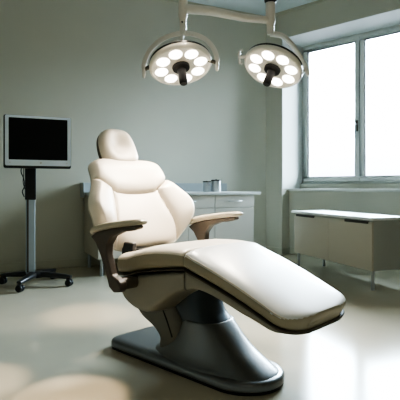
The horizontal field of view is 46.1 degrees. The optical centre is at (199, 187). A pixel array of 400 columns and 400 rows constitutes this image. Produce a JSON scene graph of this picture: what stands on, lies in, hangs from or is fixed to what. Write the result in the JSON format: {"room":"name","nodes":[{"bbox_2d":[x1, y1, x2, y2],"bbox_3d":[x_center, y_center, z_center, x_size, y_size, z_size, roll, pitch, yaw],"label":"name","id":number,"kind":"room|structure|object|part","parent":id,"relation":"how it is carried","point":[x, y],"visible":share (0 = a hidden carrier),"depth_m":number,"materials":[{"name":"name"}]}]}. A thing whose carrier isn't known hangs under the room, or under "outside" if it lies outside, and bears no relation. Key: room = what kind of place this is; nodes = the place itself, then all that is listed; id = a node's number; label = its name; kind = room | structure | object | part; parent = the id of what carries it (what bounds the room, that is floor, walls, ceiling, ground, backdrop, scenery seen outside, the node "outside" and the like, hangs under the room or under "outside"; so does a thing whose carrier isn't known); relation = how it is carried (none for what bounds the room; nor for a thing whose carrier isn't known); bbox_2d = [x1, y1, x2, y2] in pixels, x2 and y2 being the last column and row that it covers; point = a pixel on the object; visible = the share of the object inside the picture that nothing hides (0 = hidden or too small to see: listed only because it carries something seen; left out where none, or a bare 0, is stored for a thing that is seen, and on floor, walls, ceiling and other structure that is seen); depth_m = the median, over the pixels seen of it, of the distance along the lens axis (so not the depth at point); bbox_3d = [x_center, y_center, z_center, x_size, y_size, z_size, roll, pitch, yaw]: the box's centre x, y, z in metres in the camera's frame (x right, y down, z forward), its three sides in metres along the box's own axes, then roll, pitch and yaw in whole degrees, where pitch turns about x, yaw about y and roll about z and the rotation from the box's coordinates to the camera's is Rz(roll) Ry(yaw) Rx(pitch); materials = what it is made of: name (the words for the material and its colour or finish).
{"room":"dental clinic","nodes":[
{"label":"dental clinic","id":0,"kind":"room"},
{"bbox_2d":[0,0,265,263],"bbox_3d":[-2.221,-0.760,5.392,8.550,3.420,0.200,0,0,-26],"label":"wall","id":1,"kind":"structure","parent":0,"point":[80,61],"depth_m":5.83,"materials":[{"name":"grey paint"}]},
{"bbox_2d":[0,246,265,271],"bbox_3d":[-2.468,0.902,5.154,7.600,0.095,0.016,0,0,-26],"label":"baseboard","id":2,"kind":"structure","parent":1,"relation":"attached to","point":[19,266],"depth_m":5.50,"materials":[{"name":"grey"}]},
{"bbox_2d":[85,183,226,191],"bbox_3d":[-0.527,0.029,6.080,1.990,0.167,0.019,0,0,-26],"label":"backsplash","id":3,"kind":"structure","parent":1,"relation":"attached to","point":[186,187],"depth_m":6.27,"materials":[{"name":"grey"}]},
{"bbox_2d":[165,0,262,15],"bbox_3d":[-2.467,-2.453,5.152,7.600,0.035,0.020,0,0,-26],"label":"trim","id":4,"kind":"structure","parent":1,"relation":"attached to","point":[176,1],"depth_m":6.39,"materials":[{"name":"grey paint"}]},
{"bbox_2d":[141,31,219,85],"bbox_3d":[-0.130,-0.848,3.108,0.413,0.372,0.395,0,0,-44],"label":"lamp","id":5,"kind":"object","parent":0,"point":[182,62],"visible":1,"depth_m":3.08,"materials":[{"name":"white metal"}]},
{"bbox_3d":[-0.254,-0.761,3.118,0.086,0.016,0.086,0,-24,-23],"label":"bulb","id":6,"kind":"part","parent":5,"relation":"part of","materials":[{"name":"white glass"}]},
{"bbox_3d":[-0.237,-0.802,3.026,0.086,0.016,0.086,0,-24,-23],"label":"bulb","id":7,"kind":"part","parent":5,"relation":"part of","materials":[{"name":"white glass"}]},
{"bbox_3d":[-0.196,-0.737,3.199,0.086,0.016,0.086,0,-24,-23],"label":"bulb","id":8,"kind":"part","parent":5,"relation":"part of","materials":[{"name":"white glass"}]},
{"bbox_3d":[-0.154,-0.837,2.976,0.086,0.016,0.086,0,-24,-23],"label":"bulb","id":9,"kind":"part","parent":5,"relation":"part of","materials":[{"name":"white glass"}]},
{"bbox_3d":[-0.124,-0.783,3.096,0.116,0.030,0.116,0,-24,-23],"label":"handle mount","id":10,"kind":"part","parent":5,"relation":"part of","materials":[{"name":"black plastic"}]},
{"bbox_3d":[-0.113,-0.722,3.071,0.060,0.115,0.060,0,-24,-23],"label":"handle","id":11,"kind":"part","parent":5,"relation":"part of","materials":[{"name":"black plastic"}]},
{"bbox_3d":[-0.054,-0.845,2.999,0.086,0.016,0.086,0,-24,-23],"label":"bulb","id":12,"kind":"part","parent":5,"relation":"part of","materials":[{"name":"white glass"}]},
{"bbox_3d":[-0.014,-0.780,3.172,0.086,0.016,0.086,0,-24,-23],"label":"bulb","id":13,"kind":"part","parent":5,"relation":"part of","materials":[{"name":"white glass"}]},
{"bbox_3d":[0.004,-0.822,3.080,0.086,0.016,0.086,0,-24,-23],"label":"bulb","id":14,"kind":"part","parent":5,"relation":"part of","materials":[{"name":"white glass"}]},
{"bbox_2d":[0,254,399,399],"bbox_3d":[-0.238,1.010,3.459,8.900,0.120,8.100,0,0,43],"label":"floor","id":15,"kind":"structure","parent":0,"point":[56,337],"depth_m":2.79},
{"bbox_2d":[0,168,72,292],"bbox_3d":[-1.598,0.220,4.571,0.582,1.460,0.545,0,0,-35],"label":"stand","id":16,"kind":"object","parent":15,"relation":"on","point":[29,184],"visible":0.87,"depth_m":4.53,"materials":[{"name":"black metal"}]},
{"bbox_3d":[-1.789,0.848,4.596,0.339,0.062,0.084,0,0,8],"label":"leg","id":17,"kind":"part","parent":16,"relation":"part of","materials":[{"name":"black plastic"}]},
{"bbox_3d":[-1.616,0.848,4.391,0.084,0.062,0.297,0,0,8],"label":"leg","id":18,"kind":"part","parent":16,"relation":"part of","materials":[{"name":"black plastic"}]},
{"bbox_2d":[3,114,70,168],"bbox_3d":[-1.551,-0.430,4.503,0.614,0.501,0.065,0,0,-24],"label":"monitor","id":19,"kind":"object","parent":16,"relation":"attached to","point":[36,142],"visible":1,"depth_m":4.47,"materials":[{"name":"black plastic"}]},
{"bbox_3d":[-1.552,0.848,4.749,0.084,0.062,0.312,0,0,12],"label":"leg","id":20,"kind":"part","parent":16,"relation":"part of","materials":[{"name":"black plastic"}]},
{"bbox_3d":[-1.401,0.848,4.543,0.326,0.062,0.084,0,0,7],"label":"leg","id":21,"kind":"part","parent":16,"relation":"part of","materials":[{"name":"black plastic"}]},
{"bbox_2d":[84,195,121,275],"bbox_3d":[-0.909,0.521,5.430,0.698,0.858,0.734,0,0,-26],"label":"base cabinet","id":22,"kind":"object","parent":15,"relation":"on","point":[90,246],"visible":0.23,"depth_m":5.35,"materials":[{"name":"metal"}]},
{"bbox_3d":[-1.312,0.858,5.578,0.038,0.185,0.038,0,0,-26],"label":"leg","id":23,"kind":"part","parent":22,"relation":"part of","materials":[{"name":"metal"}]},
{"bbox_3d":[-1.057,0.858,5.045,0.038,0.185,0.038,0,0,-26],"label":"leg","id":24,"kind":"part","parent":22,"relation":"part of","materials":[{"name":"metal"}]},
{"bbox_3d":[-0.927,0.509,5.063,0.344,0.515,0.019,0,0,-26],"label":"door","id":25,"kind":"part","parent":22,"relation":"part of","materials":[{"name":"grey"}]},
{"bbox_2d":[174,195,214,242],"bbox_3d":[-0.279,0.521,5.732,0.694,0.858,0.734,0,0,-26],"label":"base cabinet","id":26,"kind":"object","parent":15,"relation":"on","point":[203,204],"visible":0.2,"depth_m":5.50,"materials":[{"name":"laminate"}]},
{"bbox_2d":[80,183,260,197],"bbox_3d":[-0.345,0.034,5.741,2.055,0.177,0.789,0,0,-26],"label":"countertop","id":27,"kind":"structure","parent":26,"relation":"on","point":[189,188],"depth_m":5.75,"materials":[{"name":"white laminate"}]},
{"bbox_2d":[203,181,210,191],"bbox_3d":[0.086,-0.014,5.981,0.105,0.141,0.105,0,0,43],"label":"canister","id":28,"kind":"object","parent":27,"relation":"on","point":[206,184],"visible":1,"depth_m":5.94,"materials":[{"name":"metal"}]},
{"bbox_2d":[211,179,220,191],"bbox_3d":[0.207,-0.024,6.006,0.130,0.162,0.130,0,0,43],"label":"canister","id":29,"kind":"object","parent":27,"relation":"on","point":[215,184],"visible":1,"depth_m":5.95,"materials":[{"name":"metal"}]},
{"bbox_3d":[-0.297,0.509,5.365,0.342,0.515,0.019,0,0,-26],"label":"door","id":30,"kind":"part","parent":26,"relation":"part of","materials":[{"name":"grey laminate"}]},
{"bbox_3d":[0.016,0.509,5.515,0.342,0.515,0.019,0,0,-26],"label":"door","id":31,"kind":"part","parent":26,"relation":"part of","materials":[{"name":"grey laminate"}]},
{"bbox_3d":[-0.140,0.171,5.440,0.690,0.149,0.019,0,0,-26],"label":"drawer","id":32,"kind":"part","parent":26,"relation":"part of","materials":[{"name":"grey laminate"}]},
{"bbox_2d":[88,129,345,395],"bbox_3d":[-0.030,0.286,2.561,1.597,1.327,0.826,0,0,43],"label":"dental chair","id":33,"kind":"object","parent":15,"relation":"on","point":[182,288],"visible":1,"depth_m":2.39,"materials":[{"name":"beige leather"}]},
{"bbox_3d":[-0.429,0.107,2.938,0.310,0.538,0.784,0,0,43],"label":"backrest","id":34,"kind":"part","parent":33,"relation":"part of","materials":[{"name":"beige leather"}]},
{"bbox_3d":[-0.428,0.204,2.421,0.442,0.099,0.076,0,0,43],"label":"armrest","id":35,"kind":"part","parent":33,"relation":"part of","materials":[{"name":"beige leather"}]},
{"bbox_3d":[-0.460,-0.066,2.968,0.188,0.218,0.567,0,0,43],"label":"panel","id":36,"kind":"part","parent":33,"relation":"part of","materials":[{"name":"beige leather"}]},
{"bbox_3d":[-0.351,0.191,2.864,0.169,0.359,0.470,0,0,43],"label":"panel","id":37,"kind":"part","parent":33,"relation":"part of","materials":[{"name":"beige leather"}]},
{"bbox_2d":[117,239,247,272],"bbox_3d":[-0.089,0.385,2.617,0.551,0.189,0.566,0,0,43],"label":"seat cushion","id":38,"kind":"object","parent":33,"relation":"on","point":[138,255],"depth_m":2.43,"materials":[{"name":"beige leather"}]},
{"bbox_3d":[-0.031,0.914,2.562,1.085,0.048,0.390,0,0,43],"label":"plate","id":39,"kind":"part","parent":33,"relation":"part of","materials":[{"name":"grey metal"}]},
{"bbox_3d":[0.087,0.196,2.966,0.442,0.099,0.076,0,0,43],"label":"armrest","id":40,"kind":"part","parent":33,"relation":"part of","materials":[{"name":"beige leather"}]},
{"bbox_2d":[214,195,253,242],"bbox_3d":[0.280,0.521,6.000,0.542,0.858,0.734,0,0,-26],"label":"base cabinet","id":41,"kind":"object","parent":15,"relation":"on","point":[242,229],"visible":0.5,"depth_m":5.71,"materials":[{"name":"laminate"}]},
{"bbox_3d":[0.420,0.171,5.708,0.538,0.149,0.019,0,0,-26],"label":"drawer","id":42,"kind":"part","parent":41,"relation":"part of","materials":[{"name":"grey laminate"}]},
{"bbox_2d":[291,210,399,290],"bbox_3d":[1.539,0.614,5.012,0.455,0.672,1.415,0,0,-20],"label":"base cabinet","id":43,"kind":"object","parent":15,"relation":"on","point":[371,242],"visible":0.94,"depth_m":4.61,"materials":[{"name":"metal"}]},
{"bbox_3d":[1.166,0.858,5.545,0.032,0.185,0.032,0,0,-20],"label":"leg","id":44,"kind":"part","parent":43,"relation":"part of","materials":[{"name":"metal"}]},
{"bbox_3d":[1.243,0.546,5.267,0.018,0.448,0.676,0,0,-20],"label":"door","id":45,"kind":"part","parent":43,"relation":"part of","materials":[{"name":"grey laminate"}]},
{"bbox_3d":[1.470,0.546,4.627,0.018,0.448,0.676,0,0,-20],"label":"door","id":46,"kind":"part","parent":43,"relation":"part of","materials":[{"name":"grey laminate"}]},
{"bbox_3d":[1.595,0.858,4.340,0.032,0.185,0.032,0,0,-20],"label":"leg","id":47,"kind":"part","parent":43,"relation":"part of","materials":[{"name":"metal"}]},
{"bbox_2d":[188,0,316,15],"bbox_3d":[-0.238,-2.530,3.459,8.900,0.120,8.100,0,0,43],"label":"ceiling","id":48,"kind":"structure","parent":0,"point":[258,7],"depth_m":6.35,"materials":[{"name":"grey paint"}]},
{"bbox_2d":[178,0,309,87],"bbox_3d":[0.285,-1.579,3.157,0.655,1.780,0.807,0,0,36],"label":"lamp","id":49,"kind":"object","parent":48,"relation":"hanging from","point":[273,65],"depth_m":3.20,"materials":[{"name":"white metal"}]},
{"bbox_3d":[0.188,-1.169,3.175,0.598,0.081,0.062,0,0,-14],"label":"horizontal arm","id":50,"kind":"part","parent":49,"relation":"part of","materials":[{"name":"white metal"}]},
{"bbox_3d":[0.236,-1.737,3.154,0.748,1.464,0.211,0,0,-21],"label":"ceiling lamp arm","id":51,"kind":"part","parent":49,"relation":"part of"},
{"bbox_3d":[0.384,-0.838,3.314,0.086,0.016,0.086,0,-30,46],"label":"bulb","id":52,"kind":"part","parent":49,"relation":"part of","materials":[{"name":"white glass"}]},
{"bbox_3d":[0.385,-0.876,3.219,0.086,0.016,0.086,0,-30,46],"label":"bulb","id":53,"kind":"part","parent":49,"relation":"part of","materials":[{"name":"white glass"}]},
{"bbox_3d":[0.451,-0.786,3.372,0.086,0.016,0.086,0,-30,46],"label":"bulb","id":54,"kind":"part","parent":49,"relation":"part of","materials":[{"name":"white glass"}]},
{"bbox_3d":[0.453,-0.878,3.142,0.086,0.016,0.086,0,-30,46],"label":"bulb","id":55,"kind":"part","parent":49,"relation":"part of","materials":[{"name":"white glass"}]},
{"bbox_3d":[0.472,-0.749,3.224,0.060,0.115,0.060,0,-30,46],"label":"handle","id":56,"kind":"part","parent":49,"relation":"part of","materials":[{"name":"black plastic"}]},
{"bbox_3d":[0.497,-0.806,3.247,0.116,0.030,0.116,0,-30,46],"label":"handle mount","id":57,"kind":"part","parent":49,"relation":"part of","materials":[{"name":"black plastic"}]},
{"bbox_3d":[0.546,-0.751,3.359,0.086,0.016,0.086,0,-30,46],"label":"bulb","id":58,"kind":"part","parent":49,"relation":"part of","materials":[{"name":"white glass"}]},
{"bbox_3d":[0.549,-0.843,3.129,0.086,0.016,0.086,0,-30,46],"label":"bulb","id":59,"kind":"part","parent":49,"relation":"part of","materials":[{"name":"white glass"}]},
{"bbox_3d":[0.615,-0.753,3.282,0.086,0.016,0.086,0,-30,46],"label":"bulb","id":60,"kind":"part","parent":49,"relation":"part of","materials":[{"name":"white glass"}]},
{"bbox_3d":[0.616,-0.791,3.187,0.086,0.016,0.086,0,-30,46],"label":"bulb","id":61,"kind":"part","parent":49,"relation":"part of","materials":[{"name":"white glass"}]},
{"bbox_2d":[266,0,399,247],"bbox_3d":[3.233,-0.760,5.166,6.200,3.420,0.750,0,0,43],"label":"wall","id":62,"kind":"structure","parent":0,"point":[280,202],"depth_m":6.49,"materials":[{"name":"grey paint"}]},
{"bbox_2d":[266,246,307,255],"bbox_3d":[3.082,0.902,4.911,5.670,0.095,0.199,0,0,43],"label":"baseboard","id":63,"kind":"structure","parent":62,"relation":"attached to","point":[287,250],"depth_m":6.67,"materials":[{"name":"grey"}]},
{"bbox_2d":[275,0,327,15],"bbox_3d":[3.016,-2.453,4.841,5.670,0.035,0.020,0,0,43],"label":"trim","id":64,"kind":"structure","parent":62,"relation":"attached to","point":[317,1],"depth_m":6.39,"materials":[{"name":"grey paint"}]},
{"bbox_2d":[282,8,399,188],"bbox_3d":[1.992,-1.038,6.191,1.800,2.115,0.526,0,0,43],"label":"trim","id":65,"kind":"structure","parent":62,"relation":"attached to","point":[291,96],"depth_m":6.69,"materials":[{"name":"white paint"}]},
{"bbox_2d":[288,189,399,191],"bbox_3d":[2.040,0.037,6.243,1.788,0.035,0.385,0,0,43],"label":"window sill","id":66,"kind":"structure","parent":62,"relation":"attached to","point":[342,190],"depth_m":6.05,"materials":[{"name":"stone"}]},
{"bbox_2d":[302,24,399,183],"bbox_3d":[2.177,-1.073,6.388,1.808,2.045,0.176,0,0,43],"label":"window","id":67,"kind":"structure","parent":62,"relation":"in","point":[360,177],"depth_m":6.40,"materials":[{"name":"grey metal"}]},
{"bbox_3d":[1.871,-1.073,6.694,0.867,1.975,0.072,0,0,43],"label":"sash","id":68,"kind":"part","parent":67,"relation":"part of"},
{"bbox_3d":[2.500,-1.073,6.099,0.867,1.975,0.072,0,0,43],"label":"sash","id":69,"kind":"part","parent":67,"relation":"part of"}
]}

